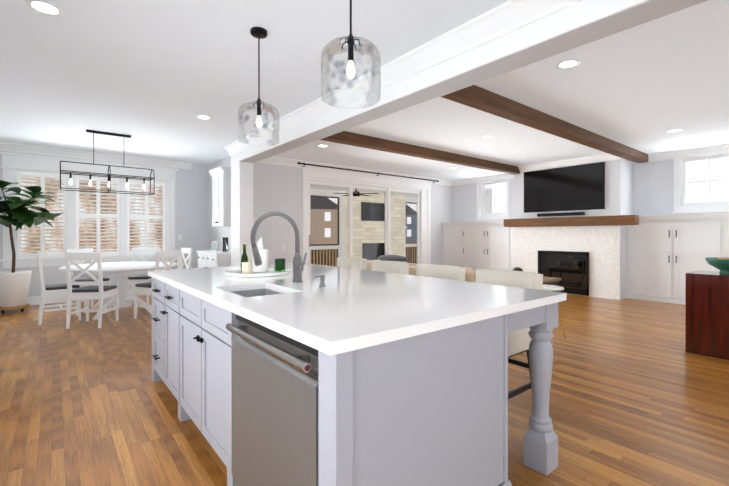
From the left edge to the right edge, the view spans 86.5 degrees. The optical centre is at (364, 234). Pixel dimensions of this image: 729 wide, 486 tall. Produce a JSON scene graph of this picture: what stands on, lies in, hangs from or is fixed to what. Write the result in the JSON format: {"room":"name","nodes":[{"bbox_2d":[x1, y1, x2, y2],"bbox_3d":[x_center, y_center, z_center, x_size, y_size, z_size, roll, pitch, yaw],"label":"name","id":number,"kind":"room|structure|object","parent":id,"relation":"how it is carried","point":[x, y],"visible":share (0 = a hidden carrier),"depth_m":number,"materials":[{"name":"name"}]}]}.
{"room":"kitchen","nodes":[
{"label":"kitchen","id":0,"kind":"room"},
{"bbox_2d":[0,151,207,296],"bbox_3d":[-5.236,-0.163,7.236,4.750,2.740,0.200,0,0,-39],"label":"wall","id":1,"kind":"structure","parent":0,"point":[191,207],"depth_m":8.25,"materials":[{"name":"grey paint"}]},
{"bbox_2d":[27,289,141,304],"bbox_3d":[-5.137,1.134,7.171,4.360,0.145,0.030,0,0,-39],"label":"baseboard","id":2,"kind":"structure","parent":1,"relation":"attached to","point":[33,300],"depth_m":6.80,"materials":[{"name":"white wood"}]},
{"bbox_2d":[0,152,177,267],"bbox_3d":[-5.033,-0.416,7.326,2.740,1.935,0.231,0,0,-39],"label":"window","id":3,"kind":"structure","parent":1,"relation":"in","point":[12,164],"depth_m":7.06,"materials":[{"name":"white wood"}]},
{"bbox_2d":[17,171,65,258],"bbox_3d":[-5.664,-0.342,6.809,0.646,1.496,0.070,0,0,-39],"label":"window shutters","id":4,"kind":"object","parent":3,"relation":"attached to","point":[42,176],"depth_m":6.82,"materials":[{"name":"white wood"}]},
{"bbox_2d":[76,175,119,255],"bbox_3d":[-5.028,-0.347,7.319,0.670,1.487,0.070,0,0,-39],"label":"window shutters","id":5,"kind":"object","parent":3,"relation":"attached to","point":[79,216],"depth_m":7.31,"materials":[{"name":"white wood"}]},
{"bbox_2d":[127,179,164,255],"bbox_3d":[-4.407,-0.345,7.816,0.658,1.495,0.070,0,0,-39],"label":"window shutters","id":6,"kind":"object","parent":3,"relation":"attached to","point":[129,253],"depth_m":7.81,"materials":[{"name":"white wood"}]},
{"bbox_2d":[0,142,191,169],"bbox_3d":[-5.216,-1.468,7.056,3.920,0.130,0.100,0,0,-39],"label":"crown molding","id":7,"kind":"structure","parent":1,"relation":"attached to","point":[29,149],"depth_m":7.15,"materials":[{"name":"white wood"}]},
{"bbox_2d":[178,235,284,250],"bbox_3d":[-3.936,0.450,7.055,4.605,0.910,1.708,0,0,-39],"label":"switch plates","id":8,"kind":"object","parent":1,"relation":"attached to","point":[180,238],"visible":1,"depth_m":8.16,"materials":[{"name":"white plastic"}]},
{"bbox_2d":[208,156,230,250],"bbox_3d":[-2.738,-0.165,7.789,0.160,2.740,2.060,0,0,-39],"label":"wall","id":9,"kind":"structure","parent":0,"point":[217,233],"depth_m":8.16,"materials":[{"name":"grey paint"}]},
{"bbox_2d":[208,166,230,226],"bbox_3d":[-2.584,-0.688,7.162,0.377,1.050,0.690,0,0,-39],"label":"upper cabinet","id":10,"kind":"object","parent":9,"relation":"attached to","point":[221,195],"visible":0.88,"depth_m":6.91,"materials":[{"name":"white paint"}]},
{"bbox_2d":[253,162,451,264],"bbox_3d":[0.138,-0.169,9.364,6.300,2.740,0.200,0,0,-39],"label":"wall","id":11,"kind":"structure","parent":0,"point":[278,188],"depth_m":7.84,"materials":[{"name":"grey paint"}]},
{"bbox_2d":[258,156,451,185],"bbox_3d":[0.154,-1.473,9.182,6.100,0.130,0.100,0,0,-39],"label":"crown molding","id":12,"kind":"structure","parent":11,"relation":"attached to","point":[271,160],"depth_m":8.69,"materials":[{"name":"white wood"}]},
{"bbox_2d":[301,167,431,263],"bbox_3d":[0.214,-0.101,9.367,4.020,2.605,0.211,0,0,-39],"label":"door frame","id":13,"kind":"structure","parent":11,"relation":"attached to","point":[421,190],"depth_m":9.41,"materials":[{"name":"white wood"}]},
{"bbox_2d":[298,162,438,182],"bbox_3d":[0.313,-1.447,9.239,4.310,0.074,0.105,0,0,-39],"label":"curtain rod","id":14,"kind":"object","parent":11,"relation":"attached to","point":[304,164],"visible":0.98,"depth_m":8.93,"materials":[{"name":"black metal"}]},
{"bbox_2d":[310,184,491,265],"bbox_3d":[0.120,-0.104,11.785,9.300,2.800,3.600,0,0,-39],"label":"porch","id":15,"kind":"object","parent":11,"relation":"attached to","point":[365,234],"depth_m":13.00,"materials":[{"name":"stone"}]},
{"bbox_2d":[0,294,728,485],"bbox_3d":[1.194,1.244,4.254,11.050,0.060,12.900,0,0,-39],"label":"floor","id":16,"kind":"structure","parent":0,"point":[639,395],"depth_m":2.75,"materials":[{"name":"brown wood"}]},
{"bbox_2d":[0,180,62,313],"bbox_3d":[-5.592,0.185,6.059,1.403,2.047,1.006,0,0,-39],"label":"potted plant","id":17,"kind":"object","parent":16,"relation":"on","point":[14,287],"visible":1,"depth_m":6.06,"materials":[{"name":"green plant"}]},
{"bbox_2d":[37,251,80,324],"bbox_3d":[-4.334,0.718,5.492,0.491,0.985,0.436,0,0,-39],"label":"dining chair","id":18,"kind":"object","parent":16,"relation":"on","point":[51,290],"visible":0.92,"depth_m":5.32,"materials":[{"name":"white wood"}]},
{"bbox_2d":[65,248,110,312],"bbox_3d":[-4.466,0.716,6.267,0.477,0.985,0.420,0,0,21],"label":"dining chair","id":19,"kind":"object","parent":16,"relation":"on","point":[106,282],"visible":0.35,"depth_m":6.30,"materials":[{"name":"white wood"}]},
{"bbox_2d":[65,252,118,328],"bbox_3d":[-3.666,0.719,5.231,0.420,0.985,0.477,0,0,-7],"label":"dining chair","id":20,"kind":"object","parent":16,"relation":"on","point":[100,292],"visible":1,"depth_m":5.05,"materials":[{"name":"white wood"}]},
{"bbox_2d":[58,262,176,319],"bbox_3d":[-3.755,0.837,5.990,1.540,0.744,1.540,0,0,-39],"label":"dining table","id":21,"kind":"object","parent":16,"relation":"on","point":[121,271],"visible":0.73,"depth_m":5.87,"materials":[{"name":"white wood"}]},
{"bbox_2d":[127,247,157,304],"bbox_3d":[-3.897,0.715,6.740,0.420,0.985,0.477,0,0,-11],"label":"dining chair","id":22,"kind":"object","parent":16,"relation":"on","point":[135,279],"visible":0.48,"depth_m":6.87,"materials":[{"name":"white wood"}]},
{"bbox_2d":[134,250,181,318],"bbox_3d":[-3.044,0.718,5.712,0.477,0.985,0.420,0,0,21],"label":"dining chair","id":23,"kind":"object","parent":16,"relation":"on","point":[143,288],"visible":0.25,"depth_m":5.59,"materials":[{"name":"white wood"}]},
{"bbox_2d":[180,248,192,268],"bbox_3d":[-3.232,0.716,6.545,0.420,0.985,0.477,0,0,43],"label":"dining chair","id":24,"kind":"object","parent":16,"relation":"on","point":[187,251],"visible":0.15,"depth_m":6.65,"materials":[{"name":"white wood"}]},
{"bbox_2d":[196,250,230,267],"bbox_3d":[-2.786,0.759,7.343,0.469,0.895,1.220,0,0,-39],"label":"base cabinet","id":25,"kind":"object","parent":16,"relation":"on","point":[210,258],"visible":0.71,"depth_m":6.94,"materials":[{"name":"white paint"}]},
{"bbox_2d":[211,237,228,251],"bbox_3d":[-2.741,0.176,7.313,0.104,0.271,0.665,0,0,-43],"label":"decor","id":26,"kind":"object","parent":25,"relation":"on","point":[225,244],"visible":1,"depth_m":7.08,"materials":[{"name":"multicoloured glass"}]},
{"bbox_2d":[231,161,252,265],"bbox_3d":[-2.119,-0.012,6.697,0.264,2.440,0.440,0,0,-39],"label":"column","id":27,"kind":"structure","parent":16,"relation":"on","point":[241,200],"depth_m":6.55,"materials":[{"name":"white paint"}]},
{"bbox_2d":[337,258,366,269],"bbox_3d":[-0.248,0.734,4.059,0.503,0.960,0.514,0,0,-39],"label":"stool","id":28,"kind":"object","parent":16,"relation":"on","point":[356,263],"visible":0.06,"depth_m":4.20,"materials":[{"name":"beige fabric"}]},
{"bbox_2d":[148,275,566,485],"bbox_3d":[-0.392,0.779,2.628,1.467,0.878,2.748,0,0,-39],"label":"kitchen island","id":29,"kind":"object","parent":16,"relation":"on","point":[412,380],"depth_m":1.54,"materials":[{"name":"grey wood"}]},
{"bbox_2d":[226,314,317,485],"bbox_3d":[-0.153,0.782,1.677,0.654,0.852,0.735,0,0,-39],"label":"dishwasher","id":30,"kind":"object","parent":29,"relation":"in","point":[274,394],"visible":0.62,"depth_m":1.45,"materials":[{"name":"silver metal"}]},
{"bbox_2d":[148,263,566,350],"bbox_3d":[-0.382,0.321,2.643,1.480,0.038,2.760,0,0,-39],"label":"island countertop","id":31,"kind":"structure","parent":29,"relation":"on","point":[354,306],"depth_m":1.83,"materials":[{"name":"white stone"}]},
{"bbox_2d":[225,238,290,276],"bbox_3d":[-0.819,0.159,2.997,0.490,0.284,0.490,0,0,-39],"label":"tray","id":32,"kind":"object","parent":31,"relation":"on","point":[249,269],"visible":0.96,"depth_m":2.96,"materials":[{"name":"white ceramic"}]},
{"bbox_2d":[250,211,306,281],"bbox_3d":[-0.527,0.078,2.393,0.347,0.449,0.115,0,0,-39],"label":"sink faucet","id":33,"kind":"object","parent":31,"relation":"on","point":[298,268],"visible":1,"depth_m":2.45,"materials":[{"name":"silver metal"}]},
{"bbox_2d":[315,275,325,286],"bbox_3d":[-0.260,0.268,2.267,0.071,0.070,0.039,0,0,-39],"label":"soap dispenser","id":34,"kind":"object","parent":31,"relation":"on","point":[322,281],"visible":1,"depth_m":2.27,"materials":[{"name":"silver metal"}]},
{"bbox_2d":[371,260,408,274],"bbox_3d":[0.127,0.735,3.590,0.503,0.960,0.514,0,0,-39],"label":"stool","id":35,"kind":"object","parent":16,"relation":"on","point":[397,267],"visible":0.04,"depth_m":3.73,"materials":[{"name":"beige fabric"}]},
{"bbox_2d":[367,262,475,281],"bbox_3d":[0.842,0.801,5.355,0.940,0.820,2.140,0,0,-39],"label":"sofa","id":36,"kind":"object","parent":16,"relation":"on","point":[470,275],"visible":0.04,"depth_m":4.62,"materials":[{"name":"beige fabric"}]},
{"bbox_2d":[378,255,407,261],"bbox_3d":[0.387,0.326,5.362,0.231,0.108,0.533,0,0,-39],"label":"sofa pillow","id":37,"kind":"object","parent":36,"relation":"on","point":[399,258],"visible":0.77,"depth_m":5.24,"materials":[{"name":"grey fabric"}]},
{"bbox_2d":[416,264,465,280],"bbox_3d":[0.509,0.736,3.115,0.503,0.960,0.514,0,0,-39],"label":"stool","id":38,"kind":"object","parent":16,"relation":"on","point":[449,272],"visible":0.12,"depth_m":3.25,"materials":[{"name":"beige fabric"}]},
{"bbox_2d":[442,224,464,266],"bbox_3d":[2.591,0.458,10.702,0.397,1.480,0.777,0,0,-39],"label":"base cabinet","id":39,"kind":"object","parent":16,"relation":"on","point":[453,234],"depth_m":10.57,"materials":[{"name":"white paint"}]},
{"bbox_2d":[465,224,504,271],"bbox_3d":[3.228,0.460,9.907,0.397,1.480,1.260,0,0,-39],"label":"base cabinet","id":40,"kind":"object","parent":16,"relation":"on","point":[480,244],"depth_m":9.81,"materials":[{"name":"white paint"}]},
{"bbox_2d":[475,269,542,398],"bbox_3d":[0.890,0.738,2.639,0.503,0.960,0.514,0,0,-39],"label":"stool","id":41,"kind":"object","parent":16,"relation":"on","point":[519,341],"visible":0.15,"depth_m":2.60,"materials":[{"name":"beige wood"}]},
{"bbox_2d":[505,227,512,269],"bbox_3d":[3.696,0.462,9.323,0.397,1.480,0.357,0,0,-39],"label":"base cabinet","id":42,"kind":"object","parent":16,"relation":"on","point":[508,230],"depth_m":9.30,"materials":[{"name":"white paint"}]},
{"bbox_2d":[543,277,560,291],"bbox_3d":[2.954,0.994,7.318,0.630,0.425,1.220,0,0,-39],"label":"coffee table","id":43,"kind":"object","parent":16,"relation":"on","point":[549,280],"visible":0.06,"depth_m":6.91,"materials":[{"name":"brown wood"}]},
{"bbox_2d":[513,267,522,270],"bbox_3d":[2.853,0.689,7.211,0.340,0.183,0.340,0,0,-39],"label":"decor","id":44,"kind":"object","parent":43,"relation":"on","point":[517,269],"visible":0.27,"depth_m":7.13,"materials":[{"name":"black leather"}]},
{"bbox_2d":[542,284,565,339],"bbox_3d":[2.189,0.915,4.654,0.431,0.591,0.450,0,0,-39],"label":"round side table","id":45,"kind":"object","parent":16,"relation":"on","point":[551,288],"visible":0.44,"depth_m":4.50,"materials":[{"name":"white wood"}]},
{"bbox_2d":[627,217,718,304],"bbox_3d":[5.599,0.467,6.949,0.397,1.480,1.436,0,0,-39],"label":"cabinet","id":46,"kind":"object","parent":16,"relation":"on","point":[666,254],"depth_m":6.89,"materials":[{"name":"white paint"}]},
{"bbox_2d":[685,270,728,359],"bbox_3d":[4.023,0.805,3.529,0.480,0.820,1.630,0,0,-39],"label":"console","id":47,"kind":"object","parent":16,"relation":"on","point":[706,313],"visible":1,"depth_m":3.88},
{"bbox_2d":[705,257,728,273],"bbox_3d":[3.717,0.311,3.942,0.380,0.165,0.380,0,0,-39],"label":"bowl","id":48,"kind":"object","parent":47,"relation":"on","point":[721,264],"visible":1,"depth_m":3.91,"materials":[{"name":"ceramic"}]},
{"bbox_2d":[719,217,728,270],"bbox_3d":[6.402,0.470,5.948,0.397,1.480,1.290,0,0,-39],"label":"base cabinet","id":49,"kind":"object","parent":16,"relation":"on","point":[723,221],"depth_m":6.31,"materials":[{"name":"white paint"}]},
{"bbox_2d":[0,0,728,180],"bbox_3d":[1.194,-1.576,4.247,11.050,0.100,12.900,0,0,-39],"label":"ceiling","id":50,"kind":"structure","parent":0,"point":[153,78],"depth_m":3.85,"materials":[{"name":"white paint"}]},
{"bbox_2d":[26,0,63,16],"bbox_3d":[-2.137,-1.519,2.590,0.195,0.005,0.195,0,0,12],"label":"recessed light","id":51,"kind":"object","parent":50,"relation":"in","point":[45,7],"depth_m":2.59,"materials":[{"name":"white plastic"}]},
{"bbox_2d":[60,129,154,194],"bbox_3d":[-3.825,-1.087,5.801,1.163,0.885,0.313,0,0,-39],"label":"cage chandelier","id":52,"kind":"object","parent":50,"relation":"hanging from","point":[108,175],"visible":1,"depth_m":5.76,"materials":[{"name":"black metal"}]},
{"bbox_2d":[195,115,211,119],"bbox_3d":[-2.083,-1.525,5.017,0.195,0.005,0.195,0,0,-45],"label":"recessed light","id":53,"kind":"object","parent":50,"relation":"in","point":[204,117],"depth_m":5.02,"materials":[{"name":"white plastic"}]},
{"bbox_2d":[238,27,279,145],"bbox_3d":[-0.788,-1.110,2.891,0.300,0.824,0.300,0,0,-39],"label":"pendant light","id":54,"kind":"object","parent":50,"relation":"hanging from","point":[259,33],"visible":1,"depth_m":2.92,"materials":[{"name":"clear glass"}]},
{"bbox_2d":[321,0,380,108],"bbox_3d":[-0.069,-1.098,1.930,0.300,0.844,0.300,0,0,-39],"label":"pendant light","id":55,"kind":"object","parent":50,"relation":"hanging from","point":[335,46],"visible":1,"depth_m":1.98,"materials":[{"name":"clear glass"}]},
{"bbox_2d":[320,131,519,173],"bbox_3d":[1.298,-1.458,7.068,5.558,0.149,0.170,0,0,-39],"label":"wood beam","id":56,"kind":"structure","parent":50,"relation":"attached to","point":[359,140],"depth_m":6.65,"materials":[{"name":"brown wood"}]},
{"bbox_2d":[224,0,709,163],"bbox_3d":[0.999,-1.371,2.772,0.420,0.303,10.440,0,0,-39],"label":"beam","id":57,"kind":"structure","parent":50,"relation":"attached to","point":[507,37],"depth_m":2.89,"materials":[{"name":"white wood"}]},
{"bbox_2d":[480,135,492,138],"bbox_3d":[1.906,-1.527,6.036,0.195,0.005,0.195,0,0,12],"label":"recessed light","id":58,"kind":"object","parent":50,"relation":"in","point":[487,136],"depth_m":6.06,"materials":[{"name":"white plastic"}]},
{"bbox_2d":[441,85,647,162],"bbox_3d":[2.936,-1.454,5.497,6.149,0.149,0.170,0,0,-39],"label":"wood beam","id":59,"kind":"structure","parent":50,"relation":"attached to","point":[479,98],"depth_m":4.78,"materials":[{"name":"brown wood"}]},
{"bbox_2d":[556,59,580,68],"bbox_3d":[1.814,-1.521,3.450,0.195,0.005,0.195,0,0,-45],"label":"recessed light","id":60,"kind":"object","parent":50,"relation":"in","point":[570,63],"depth_m":3.45,"materials":[{"name":"white plastic"}]},
{"bbox_2d":[666,129,682,132],"bbox_3d":[4.549,-1.526,5.681,0.195,0.005,0.195,0,0,27],"label":"recessed light","id":61,"kind":"object","parent":50,"relation":"in","point":[675,130],"depth_m":5.69,"materials":[{"name":"white plastic"}]},
{"bbox_2d":[514,160,633,299],"bbox_3d":[4.362,-0.166,8.252,0.700,2.740,2.140,0,0,-39],"label":"wall","id":62,"kind":"structure","parent":0,"point":[619,187],"depth_m":7.37,"materials":[{"name":"grey paint"}]},
{"bbox_2d":[537,212,584,216],"bbox_3d":[4.045,-0.428,8.010,0.081,0.065,0.940,0,0,-39],"label":"soundbar","id":63,"kind":"object","parent":62,"relation":"attached to","point":[560,214],"visible":1,"depth_m":7.95,"materials":[{"name":"black plastic"}]},
{"bbox_2d":[524,162,604,212],"bbox_3d":[4.068,-0.945,8.014,0.046,0.900,1.620,0,0,-39],"label":"television","id":64,"kind":"object","parent":62,"relation":"attached to","point":[575,188],"visible":1,"depth_m":7.91,"materials":[{"name":"black plastic"}]},
{"bbox_2d":[513,225,619,299],"bbox_3d":[4.066,0.513,8.016,0.055,1.384,2.138,0,0,-39],"label":"fireplace","id":65,"kind":"object","parent":62,"relation":"attached to","point":[582,260],"visible":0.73,"depth_m":7.80,"materials":[{"name":"white tile"}]},
{"bbox_2d":[518,153,623,172],"bbox_3d":[4.050,-1.470,7.999,0.100,0.130,2.340,0,0,-39],"label":"crown molding","id":66,"kind":"structure","parent":62,"relation":"attached to","point":[602,157],"depth_m":7.83,"materials":[{"name":"white wood"}]},
{"bbox_2d":[504,215,638,226],"bbox_3d":[4.057,-0.271,7.911,0.198,0.179,2.570,0,0,-39],"label":"wood mantel","id":67,"kind":"object","parent":62,"relation":"attached to","point":[590,221],"visible":1,"depth_m":7.63,"materials":[{"name":"brown wood"}]},
{"bbox_2d":[452,155,728,220],"bbox_3d":[6.021,-0.163,6.903,0.200,2.740,11.000,0,0,-39],"label":"wall","id":68,"kind":"structure","parent":0,"point":[653,187],"depth_m":7.49,"materials":[{"name":"grey paint"}]},
{"bbox_2d":[452,174,513,185],"bbox_3d":[3.233,-1.475,10.137,0.100,0.130,2.220,0,0,-39],"label":"crown molding","id":69,"kind":"structure","parent":68,"relation":"attached to","point":[500,176],"depth_m":10.24,"materials":[{"name":"white wood"}]},
{"bbox_2d":[632,144,728,163],"bbox_3d":[7.242,-1.463,5.136,0.100,0.130,6.320,0,0,-39],"label":"crown molding","id":70,"kind":"structure","parent":68,"relation":"attached to","point":[724,147],"depth_m":6.93,"materials":[{"name":"white wood"}]},
{"label":"outside","id":71,"kind":"structure","parent":0,"visible":0},
{"bbox_2d":[161,184,491,211],"bbox_3d":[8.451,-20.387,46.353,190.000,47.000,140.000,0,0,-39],"label":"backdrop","id":72,"kind":"structure","parent":71,"point":[489,186],"depth_m":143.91,"materials":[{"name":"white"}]},
{"bbox_2d":[310,242,416,266],"bbox_3d":[-16.778,1.656,69.886,180.000,0.200,111.800,0,0,-39],"label":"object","id":73,"kind":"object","parent":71,"point":[336,256],"depth_m":29.80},
{"bbox_2d":[310,197,336,243],"bbox_3d":[-10.783,-3.429,71.988,11.800,9.960,12.800,0,0,-14],"label":"house","id":74,"kind":"structure","parent":73,"relation":"on","point":[320,230],"depth_m":66.61,"materials":[{"name":"beige"}]},
{"bbox_2d":[406,204,416,241],"bbox_3d":[5.442,-3.292,90.120,10.800,9.600,11.800,0,0,-19],"label":"house","id":75,"kind":"structure","parent":73,"relation":"on","point":[412,238],"depth_m":85.86,"materials":[{"name":"blue"}]},
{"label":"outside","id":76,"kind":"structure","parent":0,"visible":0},
{"bbox_2d":[21,157,728,253],"bbox_3d":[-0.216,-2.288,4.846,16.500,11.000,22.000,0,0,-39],"label":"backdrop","id":77,"kind":"structure","parent":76,"point":[718,190],"depth_m":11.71,"materials":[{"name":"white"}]}
]}

